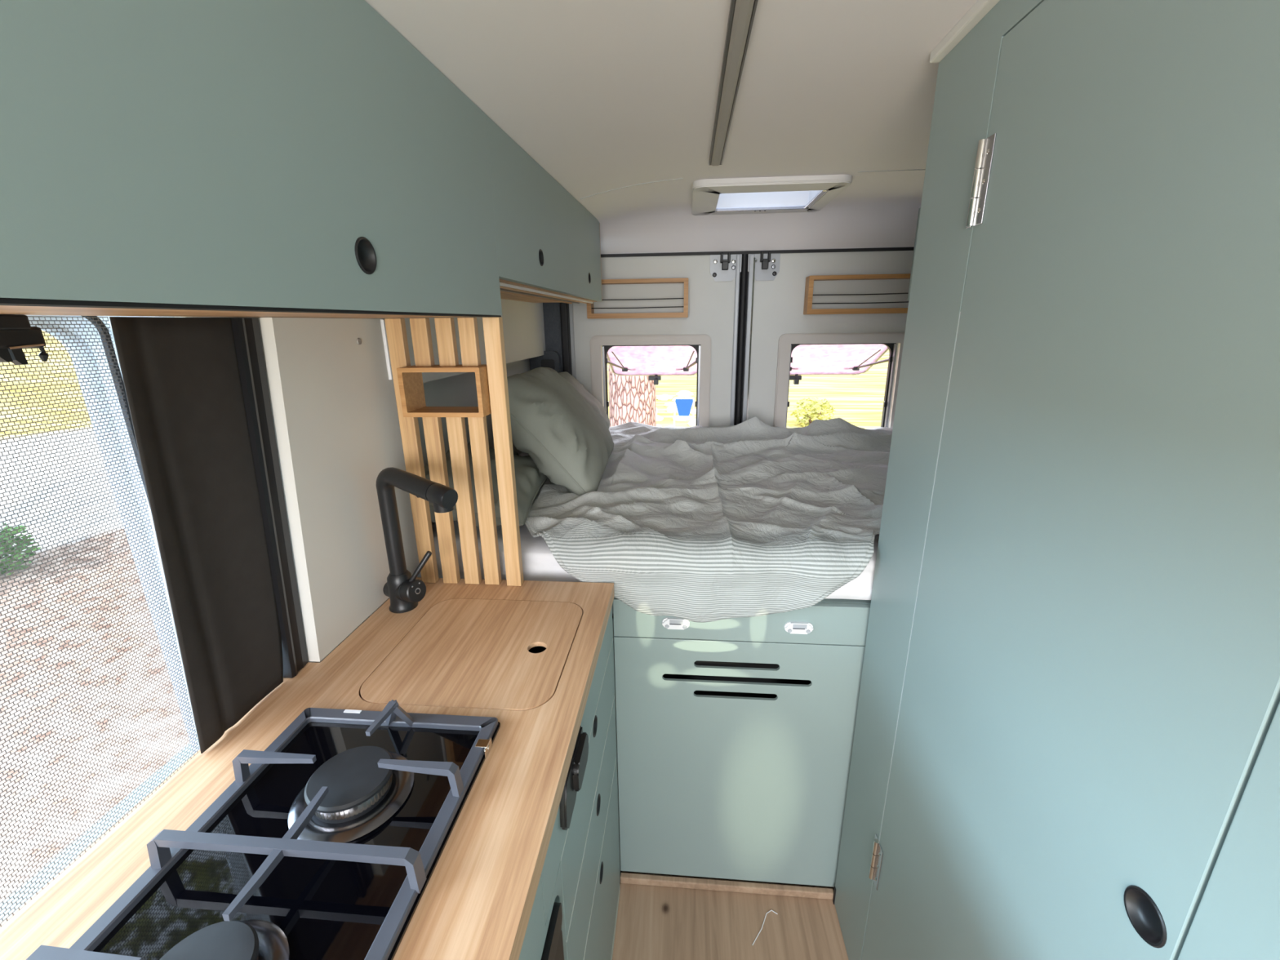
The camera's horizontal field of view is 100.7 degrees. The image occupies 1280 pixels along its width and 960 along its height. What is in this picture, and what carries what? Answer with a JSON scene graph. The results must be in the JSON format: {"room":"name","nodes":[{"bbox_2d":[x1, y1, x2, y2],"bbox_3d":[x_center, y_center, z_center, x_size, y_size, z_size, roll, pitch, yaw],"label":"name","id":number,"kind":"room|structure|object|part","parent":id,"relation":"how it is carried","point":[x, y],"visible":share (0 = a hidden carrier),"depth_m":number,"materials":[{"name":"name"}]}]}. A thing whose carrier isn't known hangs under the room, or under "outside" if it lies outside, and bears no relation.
{"room":"vehicle interior","nodes":[
{"label":"vehicle interior","id":0,"kind":"room"},
{"bbox_2d":[0,742,193,923],"bbox_3d":[-0.725,0.606,0.009,0.170,1.750,1.950,1,17,5],"label":"wall","id":1,"kind":"structure","parent":0,"point":[187,746],"depth_m":0.71,"materials":[{"name":"white laminate"}]},
{"bbox_2d":[26,315,199,753],"bbox_3d":[-0.667,0.260,0.242,0.037,0.675,1.199,1,17,5],"label":"window","id":2,"kind":"structure","parent":1,"relation":"in","point":[124,394],"depth_m":0.64,"materials":[{"name":"glass"}]},
{"bbox_2d":[0,315,199,927],"bbox_3d":[-0.616,0.232,0.149,0.005,0.540,1.048,1,17,5],"label":"screen","id":3,"kind":"object","parent":2,"relation":"attached to","point":[33,317],"visible":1,"depth_m":0.54,"materials":[{"name":"grey fabric"}]},
{"bbox_2d":[109,316,308,753],"bbox_3d":[-0.559,0.061,0.723,0.021,0.540,0.239,1,17,5],"label":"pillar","id":4,"kind":"structure","parent":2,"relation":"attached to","point":[197,388],"depth_m":0.71,"materials":[{"name":"black plastic"}]},
{"bbox_3d":[-0.553,0.039,0.796,0.021,0.540,0.086,1,17,5],"label":"guide rail","id":5,"kind":"part","parent":4,"relation":"part of","materials":[{"name":"black plastic"}]},
{"bbox_2d":[0,0,502,318],"bbox_3d":[-0.468,-0.228,0.172,0.292,0.324,1.620,1,17,5],"label":"upper cabinet","id":6,"kind":"object","parent":1,"relation":"attached to","point":[224,158],"visible":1,"depth_m":0.40,"materials":[{"name":"green laminate"}]},
{"bbox_2d":[0,314,48,364],"bbox_3d":[-0.568,-0.120,0.458,0.017,0.044,0.088,1,17,5],"label":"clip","id":7,"kind":"object","parent":6,"relation":"attached to","point":[16,333],"visible":1,"depth_m":0.48,"materials":[{"name":"black plastic"}]},
{"bbox_3d":[-0.295,-0.237,0.562,0.012,0.037,0.037,1,17,5],"label":"finger pull","id":8,"kind":"part","parent":6,"relation":"part of","materials":[{"name":"black plastic"}]},
{"bbox_2d":[173,316,530,662],"bbox_3d":[-0.632,0.090,1.742,0.150,1.750,1.730,1,17,5],"label":"wall","id":9,"kind":"structure","parent":0,"point":[460,390],"depth_m":1.61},
{"bbox_2d":[257,317,419,662],"bbox_3d":[-0.566,-0.010,0.962,0.107,0.542,0.342,1,17,5],"label":"panel","id":10,"kind":"object","parent":9,"relation":"attached to","point":[332,394],"visible":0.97,"depth_m":0.90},
{"bbox_2d":[380,319,393,379],"bbox_3d":[-0.503,-0.259,1.056,0.012,0.117,0.020,1,17,5],"label":"trim","id":11,"kind":"structure","parent":10,"relation":"attached to","point":[382,321],"depth_m":1.05,"materials":[{"name":"white plastic"}]},
{"bbox_2d":[392,298,545,386],"bbox_3d":[-0.513,-0.578,1.672,0.079,0.432,1.315,1,17,5],"label":"panel","id":12,"kind":"object","parent":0,"point":[523,327],"visible":0.15,"depth_m":1.89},
{"bbox_2d":[485,114,602,303],"bbox_3d":[-0.342,-0.680,1.515,0.279,0.298,1.222,1,17,5],"label":"upper cabinet","id":13,"kind":"object","parent":12,"relation":"attached to","point":[548,246],"visible":0.88,"depth_m":1.23,"materials":[{"name":"green laminate"}]},
{"bbox_3d":[-0.239,-0.588,1.218,0.018,0.273,0.620,1,17,5],"label":"door","id":14,"kind":"part","parent":13,"relation":"part of","materials":[{"name":"green laminate"}]},
{"bbox_3d":[-0.234,-0.517,1.233,0.012,0.037,0.037,1,17,5],"label":"finger pull","id":15,"kind":"part","parent":13,"relation":"part of","materials":[{"name":"black plastic"}]},
{"bbox_3d":[-0.188,-0.769,1.796,0.018,0.290,0.595,1,17,5],"label":"door","id":16,"kind":"part","parent":13,"relation":"part of","materials":[{"name":"green laminate"}]},
{"bbox_3d":[-0.180,-0.702,1.843,0.012,0.037,0.037,1,17,5],"label":"finger pull","id":17,"kind":"part","parent":13,"relation":"part of","materials":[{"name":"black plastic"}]},
{"bbox_2d":[364,0,977,253],"bbox_3d":[0.246,-0.487,0.456,2.100,0.255,3.590,1,17,5],"label":"ceiling","id":18,"kind":"structure","parent":0,"point":[603,95],"depth_m":0.98,"materials":[{"name":"white paint"}]},
{"bbox_2d":[708,0,758,165],"bbox_3d":[0.120,-0.572,0.501,0.034,0.016,1.902,1,17,5],"label":"recessed light","id":19,"kind":"object","parent":18,"relation":"in","point":[742,12],"visible":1,"depth_m":0.87,"materials":[{"name":"metal"}]},
{"bbox_2d":[580,168,925,199],"bbox_3d":[0.380,-0.875,1.565,1.130,0.051,0.007,1,17,5],"label":"trim","id":20,"kind":"structure","parent":18,"relation":"attached to","point":[917,169],"depth_m":1.58,"materials":[{"name":"grey plastic"}]},
{"bbox_2d":[691,174,852,215],"bbox_3d":[0.416,-1.032,1.782,0.478,0.180,0.462,1,17,5],"label":"roof hatch","id":21,"kind":"object","parent":18,"relation":"attached to","point":[799,193],"visible":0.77,"depth_m":1.77,"materials":[{"name":"plastic"}]},
{"bbox_3d":[0.437,-0.957,1.819,0.333,0.012,0.273,1,17,5],"label":"blind rail","id":22,"kind":"part","parent":21,"relation":"part of","materials":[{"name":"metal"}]},
{"bbox_2d":[929,0,999,62],"bbox_3d":[0.399,-0.376,-0.172,0.045,0.016,2.152,1,17,5],"label":"trim","id":23,"kind":"structure","parent":18,"relation":"attached to","point":[980,8],"depth_m":0.76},
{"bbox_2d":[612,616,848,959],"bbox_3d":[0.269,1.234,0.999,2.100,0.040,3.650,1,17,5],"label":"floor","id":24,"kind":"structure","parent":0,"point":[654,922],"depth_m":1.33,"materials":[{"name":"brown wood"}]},
{"bbox_2d":[518,606,620,959],"bbox_3d":[-0.334,0.855,0.669,0.445,0.886,1.335,1,17,5],"label":"base cabinet","id":25,"kind":"object","parent":24,"relation":"on","point":[580,872],"visible":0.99,"depth_m":0.94,"materials":[{"name":"green laminate"}]},
{"bbox_2d":[0,577,614,959],"bbox_3d":[-0.351,0.417,0.526,0.482,0.032,1.308,1,17,5],"label":"countertop","id":26,"kind":"structure","parent":25,"relation":"on","point":[477,902],"depth_m":0.61,"materials":[{"name":"brown wood"}]},
{"bbox_2d":[26,699,500,959],"bbox_3d":[-0.350,0.409,0.530,0.287,0.122,0.455,1,17,5],"label":"gas hob","id":27,"kind":"object","parent":26,"relation":"in","point":[329,844],"visible":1,"depth_m":0.53,"materials":[{"name":"black glass"}]},
{"bbox_3d":[-0.354,0.419,0.431,0.117,0.007,0.117,1,17,5],"label":"burner","id":28,"kind":"part","parent":27,"relation":"part of","materials":[{"name":"metal"}]},
{"bbox_3d":[-0.333,0.364,0.617,0.130,0.007,0.130,1,17,5],"label":"burner","id":29,"kind":"part","parent":27,"relation":"part of","materials":[{"name":"metal"}]},
{"bbox_2d":[375,466,457,613],"bbox_3d":[-0.403,0.120,0.970,0.218,0.286,0.057,8,19,28],"label":"faucet","id":30,"kind":"object","parent":26,"relation":"on","point":[404,592],"visible":1,"depth_m":0.98,"materials":[{"name":"black metal"}]},
{"bbox_3d":[-0.413,0.089,0.960,0.155,0.222,0.034,9,19,30],"label":"spout","id":31,"kind":"part","parent":30,"relation":"part of","materials":[{"name":"black metal"}]},
{"bbox_3d":[-0.417,0.167,1.005,0.050,0.064,0.010,-4,17,-13],"label":"lever","id":32,"kind":"part","parent":30,"relation":"part of","materials":[{"name":"black metal"}]},
{"bbox_2d":[384,316,524,586],"bbox_3d":[-0.362,-0.038,1.050,0.219,0.542,0.075,1,17,5],"label":"divider","id":33,"kind":"object","parent":26,"relation":"on","point":[491,382],"visible":0.98,"depth_m":1.04,"materials":[{"name":"brown wood"}]},
{"bbox_2d":[528,645,546,653],"bbox_3d":[-0.268,0.363,0.938,0.300,0.147,0.305,1,17,5],"label":"sink","id":34,"kind":"object","parent":26,"relation":"in","point":[538,649],"visible":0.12,"depth_m":1.06,"materials":[{"name":"metal"}]},
{"bbox_2d":[360,598,582,710],"bbox_3d":[-0.269,0.288,0.915,0.300,0.008,0.305,1,17,5],"label":"board","id":35,"kind":"object","parent":34,"relation":"on","point":[463,652],"visible":1,"depth_m":0.88,"materials":[{"name":"brown wood"}]},
{"bbox_3d":[-0.145,0.933,0.404,0.018,0.825,0.816,1,17,5],"label":"panel","id":36,"kind":"part","parent":25,"relation":"part of","materials":[{"name":"green laminate"}]},
{"bbox_2d":[541,902,564,959],"bbox_3d":[-0.208,0.898,0.548,0.194,0.620,0.488,1,17,5],"label":"fridge","id":37,"kind":"object","parent":25,"relation":"in","point":[553,949],"visible":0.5,"depth_m":0.66,"materials":[{"name":"black plastic"}]},
{"bbox_3d":[-0.131,0.919,0.547,0.023,0.570,0.476,1,17,5],"label":"door","id":38,"kind":"part","parent":37,"relation":"part of","materials":[{"name":"black plastic"}]},
{"bbox_2d":[560,725,588,830],"bbox_3d":[-0.091,0.416,0.748,0.017,0.078,0.128,1,17,5],"label":"module","id":39,"kind":"object","parent":25,"relation":"attached to","point":[575,774],"visible":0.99,"depth_m":0.73,"materials":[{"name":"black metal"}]},
{"bbox_3d":[-0.127,0.489,0.542,0.018,0.117,1.335,1,17,5],"label":"rail","id":40,"kind":"part","parent":25,"relation":"part of","materials":[{"name":"green laminate"}]},
{"bbox_3d":[-0.091,0.502,0.971,0.018,0.150,0.517,1,17,5],"label":"drawer","id":41,"kind":"part","parent":25,"relation":"part of","materials":[{"name":"green laminate"}]},
{"bbox_3d":[-0.089,0.662,1.018,0.018,0.177,0.517,1,17,5],"label":"drawer","id":42,"kind":"part","parent":25,"relation":"part of","materials":[{"name":"green laminate"}]},
{"bbox_3d":[-0.086,0.447,0.963,0.012,0.037,0.037,1,17,5],"label":"finger pull","id":43,"kind":"part","parent":25,"relation":"part of","materials":[{"name":"black plastic"}]},
{"bbox_3d":[-0.084,0.622,1.015,0.012,0.037,0.037,1,17,5],"label":"finger pull","id":44,"kind":"part","parent":25,"relation":"part of","materials":[{"name":"black plastic"}]},
{"bbox_3d":[-0.082,0.788,1.065,0.012,0.037,0.037,1,17,5],"label":"finger pull","id":45,"kind":"part","parent":25,"relation":"part of","materials":[{"name":"black plastic"}]},
{"bbox_3d":[-0.086,0.944,1.102,0.018,0.405,0.517,1,17,5],"label":"drawer","id":46,"kind":"part","parent":25,"relation":"part of","materials":[{"name":"green laminate"}]},
{"bbox_2d":[620,872,833,899],"bbox_3d":[0.227,1.079,1.410,0.562,0.022,0.016,1,17,5],"label":"baseboard","id":47,"kind":"structure","parent":24,"relation":"on","point":[625,877],"depth_m":1.40,"materials":[{"name":"brown wood"}]},
{"bbox_2d":[612,596,871,887],"bbox_3d":[0.379,0.499,1.890,1.830,0.838,1.290,1,17,5],"label":"cabinet","id":48,"kind":"object","parent":24,"relation":"on","point":[735,735],"visible":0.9,"depth_m":1.29,"materials":[{"name":"green laminate"}]},
{"bbox_2d":[415,452,879,599],"bbox_3d":[0.370,0.036,1.759,1.775,0.124,1.292,1,17,5],"label":"mattress","id":49,"kind":"object","parent":48,"relation":"on","point":[539,563],"visible":0.02,"depth_m":1.20,"materials":[{"name":"white fabric"}]},
{"bbox_2d":[408,443,547,527],"bbox_3d":[-0.413,0.004,1.409,0.300,0.155,0.485,-1,17,-1],"label":"pillow","id":50,"kind":"object","parent":49,"relation":"on","point":[529,480],"visible":0.34,"depth_m":1.31,"materials":[{"name":"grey fabric"}]},
{"bbox_2d":[558,371,609,428],"bbox_3d":[-0.264,-0.287,2.169,0.280,0.296,0.429,1,17,5],"label":"pillow","id":51,"kind":"object","parent":49,"relation":"on","point":[589,398],"visible":0.15,"depth_m":2.16,"materials":[{"name":"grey fabric"}]},
{"bbox_2d":[524,417,893,622],"bbox_3d":[0.447,-0.002,1.716,1.404,0.251,1.359,1,17,5],"label":"duvet","id":52,"kind":"object","parent":49,"relation":"on","point":[751,517],"visible":0.72,"depth_m":1.26,"materials":[{"name":"fabric"}]},
{"bbox_2d":[506,367,613,495],"bbox_3d":[-0.257,-0.175,1.667,0.349,0.347,0.634,1,17,5],"label":"pillow","id":53,"kind":"object","parent":52,"relation":"on","point":[569,442],"visible":0.85,"depth_m":1.42,"materials":[{"name":"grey fabric"}]},
{"bbox_3d":[0.233,0.319,1.200,0.590,0.096,0.018,1,17,5],"label":"rail","id":54,"kind":"part","parent":48,"relation":"part of","materials":[{"name":"green laminate"}]},
{"bbox_2d":[751,910,777,945],"bbox_3d":[0.305,1.114,1.324,0.106,0.003,0.021,-15,22,-40],"label":"thread","id":55,"kind":"object","parent":24,"relation":"on","point":[770,910],"visible":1,"depth_m":1.32,"materials":[{"name":"white fabric"}]},
{"bbox_2d":[834,0,1279,959],"bbox_3d":[0.770,0.521,0.061,0.757,1.843,2.150,1,17,5],"label":"wardrobe","id":56,"kind":"object","parent":24,"relation":"on","point":[1066,742],"visible":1,"depth_m":0.53,"materials":[{"name":"green laminate"}]},
{"bbox_2d":[832,886,835,904],"bbox_3d":[0.502,1.074,1.370,0.002,0.050,0.010,1,17,5],"label":"trim","id":57,"kind":"structure","parent":56,"relation":"attached to","point":[834,890],"depth_m":1.37,"materials":[{"name":"black rubber"}]},
{"bbox_3d":[0.411,0.516,0.091,0.018,1.843,2.150,1,17,5],"label":"panel","id":58,"kind":"part","parent":56,"relation":"part of","materials":[{"name":"green laminate"}]},
{"bbox_3d":[0.439,0.376,0.456,0.012,0.042,0.042,1,17,5],"label":"finger pull","id":59,"kind":"part","parent":56,"relation":"part of","materials":[{"name":"black plastic"}]},
{"bbox_3d":[0.411,0.539,0.090,0.018,1.786,0.734,1,17,5],"label":"door","id":60,"kind":"part","parent":56,"relation":"part of","materials":[{"name":"green laminate"}]},
{"bbox_2d":[568,246,914,377],"bbox_3d":[0.410,-0.219,2.441,2.100,1.920,0.064,1,17,5],"label":"wall","id":61,"kind":"structure","parent":0,"point":[880,246],"depth_m":2.23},
{"bbox_2d":[540,359,555,369],"bbox_3d":[-0.404,-0.496,2.327,0.060,0.065,0.006,1,17,5],"label":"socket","id":62,"kind":"object","parent":61,"relation":"attached to","point":[550,363],"depth_m":2.32,"materials":[{"name":"black plastic"}]},
{"bbox_2d":[536,351,560,373],"bbox_3d":[-0.402,-0.487,2.348,0.100,0.165,0.030,1,17,5],"label":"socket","id":63,"kind":"object","parent":61,"relation":"attached to","point":[552,359],"depth_m":2.32,"materials":[{"name":"grey plastic"}]},
{"bbox_2d":[529,302,572,375],"bbox_3d":[-0.401,-0.496,2.361,0.186,0.916,0.072,1,17,5],"label":"trim","id":64,"kind":"structure","parent":61,"relation":"attached to","point":[557,356],"depth_m":2.32,"materials":[{"name":"black plastic"}]},
{"bbox_2d":[572,253,742,616],"bbox_3d":[0.072,-0.115,2.483,0.723,1.745,0.080,1,17,5],"label":"door","id":65,"kind":"structure","parent":61,"relation":"in","point":[711,277],"depth_m":2.28,"materials":[{"name":"grey paint"}]},
{"bbox_2d":[586,277,688,319],"bbox_3d":[-0.010,-0.763,2.234,0.424,0.154,0.069,1,17,5],"label":"pocket","id":66,"kind":"object","parent":65,"relation":"attached to","point":[590,312],"visible":0.81,"depth_m":2.21,"materials":[{"name":"brown wood"}]},
{"bbox_3d":[-0.011,-0.722,2.221,0.400,0.006,0.004,1,17,5],"label":"cord","id":67,"kind":"part","parent":66,"relation":"part of","materials":[{"name":"black fabric"}]},
{"bbox_3d":[-0.012,-0.754,2.211,0.400,0.006,0.004,1,17,5],"label":"cord","id":68,"kind":"part","parent":66,"relation":"part of","materials":[{"name":"black fabric"}]},
{"bbox_2d":[590,334,711,426],"bbox_3d":[0.066,-0.447,2.594,0.532,0.517,0.458,1,17,5],"label":"window","id":69,"kind":"structure","parent":65,"relation":"attached to","point":[654,356],"depth_m":2.40,"materials":[{"name":"white plastic"}]},
{"bbox_3d":[-0.162,-0.402,2.429,0.010,0.410,0.016,1,17,5],"label":"guide rail","id":70,"kind":"part","parent":69,"relation":"part of","materials":[{"name":"grey metal"}]},
{"bbox_3d":[-0.114,-0.572,2.573,0.058,0.112,0.353,6,18,21],"label":"stay arm","id":71,"kind":"part","parent":69,"relation":"part of","materials":[{"name":"black plastic"}]},
{"bbox_3d":[0.070,-0.585,2.592,0.447,0.182,0.372,1,17,5],"label":"flap pane","id":72,"kind":"part","parent":69,"relation":"part of","materials":[{"name":"white plastic"}]},
{"bbox_3d":[0.247,-0.567,2.542,0.058,0.112,0.353,-4,17,-11],"label":"stay arm","id":73,"kind":"part","parent":69,"relation":"part of","materials":[{"name":"black plastic"}]},
{"bbox_3d":[0.266,-0.396,2.393,0.010,0.410,0.016,1,17,5],"label":"guide rail","id":74,"kind":"part","parent":69,"relation":"part of","materials":[{"name":"grey metal"}]},
{"bbox_3d":[0.357,-0.889,2.214,0.130,0.110,0.005,1,17,5],"label":"lock plate","id":75,"kind":"part","parent":65,"relation":"part of","materials":[{"name":"grey paint"}]},
{"bbox_2d":[729,253,755,425],"bbox_3d":[0.447,-0.265,2.411,0.078,1.425,0.068,1,17,5],"label":"trim","id":76,"kind":"structure","parent":61,"relation":"attached to","point":[744,280],"depth_m":2.29,"materials":[{"name":"black rubber"}]},
{"bbox_2d":[600,247,914,257],"bbox_3d":[0.466,-0.947,2.212,1.770,0.012,0.058,1,17,5],"label":"trim","id":77,"kind":"structure","parent":61,"relation":"attached to","point":[882,249],"depth_m":2.18,"materials":[{"name":"black rubber"}]},
{"bbox_2d":[747,250,913,427],"bbox_3d":[0.903,-0.104,2.413,0.890,1.745,0.080,1,17,5],"label":"door","id":78,"kind":"structure","parent":61,"relation":"in","point":[780,279],"depth_m":2.22,"materials":[{"name":"grey paint"}]},
{"bbox_3d":[0.514,-0.886,2.201,0.130,0.110,0.005,1,17,5],"label":"lock plate","id":79,"kind":"part","parent":78,"relation":"part of","materials":[{"name":"grey paint"}]},
{"bbox_2d":[773,332,904,427],"bbox_3d":[0.889,-0.436,2.524,0.546,0.517,0.458,1,17,5],"label":"window","id":80,"kind":"structure","parent":78,"relation":"attached to","point":[799,355],"depth_m":2.34,"materials":[{"name":"white plastic"}]},
{"bbox_3d":[0.654,-0.391,2.360,0.010,0.410,0.016,1,17,5],"label":"guide rail","id":81,"kind":"part","parent":80,"relation":"part of","materials":[{"name":"grey metal"}]},
{"bbox_3d":[0.893,-0.574,2.523,0.461,0.182,0.372,1,17,5],"label":"flap pane","id":82,"kind":"part","parent":80,"relation":"part of","materials":[{"name":"clear glass"}]},
{"bbox_3d":[1.077,-0.556,2.472,0.058,0.112,0.353,-4,17,-11],"label":"stay arm","id":83,"kind":"part","parent":80,"relation":"part of","materials":[{"name":"black plastic"}]},
{"bbox_3d":[1.096,-0.385,2.323,0.010,0.410,0.016,1,17,5],"label":"guide rail","id":84,"kind":"part","parent":80,"relation":"part of","materials":[{"name":"grey metal"}]},
{"bbox_2d":[803,273,911,314],"bbox_3d":[0.903,-0.754,2.156,0.443,0.148,0.069,1,17,5],"label":"shelf","id":85,"kind":"object","parent":78,"relation":"attached to","point":[807,309],"visible":0.62,"depth_m":2.14,"materials":[{"name":"brown wood"}]},
{"bbox_3d":[0.902,-0.716,2.142,0.419,0.006,0.004,1,17,5],"label":"cord","id":86,"kind":"part","parent":85,"relation":"part of","materials":[{"name":"black fabric"}]},
{"bbox_3d":[0.901,-0.747,2.132,0.419,0.006,0.004,1,17,5],"label":"cord","id":87,"kind":"part","parent":85,"relation":"part of","materials":[{"name":"black fabric"}]},
{"bbox_3d":[1.254,0.336,0.644,0.100,1.860,3.650,1,17,5],"label":"wall","id":88,"kind":"structure","parent":0,"visible":0},
{"bbox_2d":[907,207,920,300],"bbox_3d":[1.125,-0.682,1.451,0.316,0.315,1.050,1,17,5],"label":"upper cabinet","id":89,"kind":"object","parent":88,"relation":"attached to","point":[920,207],"visible":0.11,"depth_m":1.96,"materials":[{"name":"green laminate"}]},
{"label":"outside","id":90,"kind":"structure","parent":0,"visible":0},
{"bbox_2d":[0,329,888,902],"bbox_3d":[3.340,-14.719,37.206,120.000,11.281,120.000,1,17,5],"label":"outdoor background","id":91,"kind":"structure","parent":90,"point":[858,400],"depth_m":3.80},
{"bbox_2d":[0,522,41,574],"bbox_3d":[-5.562,0.616,4.472,0.654,0.517,0.667,10,20,33],"label":"shrub","id":92,"kind":"object","parent":91,"relation":"on","point":[5,523],"visible":0.52,"depth_m":4.56,"materials":[{"name":"green plant"}]},
{"bbox_2d":[608,364,656,426],"bbox_3d":[-0.031,-3.783,4.689,4.419,8.783,4.466,1,17,5],"label":"stone wall","id":93,"kind":"structure","parent":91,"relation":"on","point":[632,398],"depth_m":5.08,"materials":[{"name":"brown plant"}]},
{"bbox_2d":[656,414,663,421],"bbox_3d":[0.331,-1.312,11.284,0.345,0.161,0.251,1,17,5],"label":"stone","id":94,"kind":"object","parent":91,"relation":"on","point":[659,418],"visible":0.41,"depth_m":11.20,"materials":[{"name":"white stone"}]},
{"bbox_2d":[656,394,672,399],"bbox_3d":[0.664,-2.215,14.287,0.357,0.201,0.334,9,19,31],"label":"stone","id":95,"kind":"object","parent":91,"relation":"on","point":[664,397],"visible":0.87,"depth_m":14.18,"materials":[{"name":"white stone"}]},
{"bbox_2d":[663,401,674,407],"bbox_3d":[0.758,-1.850,13.067,0.341,0.163,0.260,1,17,5],"label":"stone","id":96,"kind":"object","parent":91,"relation":"on","point":[671,403],"visible":0.49,"depth_m":13.00,"materials":[{"name":"white stone"}]},
{"bbox_2d":[666,404,678,413],"bbox_3d":[0.828,-1.638,12.302,0.422,0.226,0.348,1,17,5],"label":"stone","id":97,"kind":"object","parent":91,"relation":"on","point":[670,409],"visible":0.46,"depth_m":12.20,"materials":[{"name":"white stone"}]},
{"bbox_2d":[671,396,684,401],"bbox_3d":[1.019,-2.086,13.866,0.331,0.183,0.266,6,18,21],"label":"stone","id":98,"kind":"object","parent":91,"relation":"on","point":[677,397],"visible":0.38,"depth_m":13.81,"materials":[{"name":"white stone"}]},
{"bbox_2d":[673,397,694,426],"bbox_3d":[0.786,-1.089,9.479,0.368,0.715,0.464,1,17,5],"label":"chair","id":99,"kind":"object","parent":91,"relation":"on","point":[683,406],"visible":0.8,"depth_m":9.55,"materials":[{"name":"white plastic"}]},
{"bbox_3d":[0.628,-1.132,9.629,0.028,0.715,0.168,1,17,5],"label":"leg","id":100,"kind":"part","parent":99,"relation":"part of","materials":[{"name":"white plastic"}]},
{"bbox_3d":[0.779,-1.095,9.396,0.340,0.030,0.300,1,17,5],"label":"seat","id":101,"kind":"part","parent":99,"relation":"part of","materials":[{"name":"white plastic"}]},
{"bbox_3d":[0.796,-1.310,9.572,0.340,0.280,0.160,1,17,5],"label":"backrest","id":102,"kind":"part","parent":99,"relation":"part of","materials":[{"name":"blue plastic"}]},
{"bbox_3d":[0.967,-1.127,9.601,0.028,0.715,0.168,1,17,5],"label":"leg","id":103,"kind":"part","parent":99,"relation":"part of","materials":[{"name":"white plastic"}]},
{"bbox_2d":[675,390,693,397],"bbox_3d":[1.245,-2.396,14.860,0.508,0.231,0.358,1,17,5],"label":"stone","id":104,"kind":"object","parent":91,"relation":"on","point":[683,393],"visible":0.78,"depth_m":14.73,"materials":[{"name":"white stone"}]},
{"bbox_2d":[684,395,693,399],"bbox_3d":[1.312,-2.196,14.260,0.240,0.114,0.184,1,17,5],"label":"stone","id":105,"kind":"object","parent":91,"relation":"on","point":[686,397],"visible":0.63,"depth_m":14.19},
{"bbox_2d":[687,418,696,426],"bbox_3d":[1.167,-1.154,10.713,0.337,0.186,0.287,8,19,26],"label":"stone","id":106,"kind":"object","parent":91,"relation":"on","point":[690,423],"visible":0.25,"depth_m":10.64,"materials":[{"name":"white stone"}]},
{"bbox_2d":[689,408,696,414],"bbox_3d":[1.287,-1.534,12.016,0.269,0.160,0.246,-7,18,-19],"label":"stone","id":107,"kind":"object","parent":91,"relation":"on","point":[695,410],"visible":0.33,"depth_m":11.96,"materials":[{"name":"white stone"}]},
{"bbox_2d":[790,397,836,426],"bbox_3d":[3.388,-1.313,10.412,0.846,0.628,0.864,9,19,30],"label":"shrub","id":108,"kind":"object","parent":91,"relation":"on","point":[813,415],"visible":0.79,"depth_m":10.30,"materials":[{"name":"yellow plant"}]},
{"bbox_3d":[3.420,-1.205,10.446,0.325,0.397,0.325,1,17,5],"label":"stem","id":109,"kind":"part","parent":108,"relation":"part of","materials":[{"name":"brown wood"}]}
]}

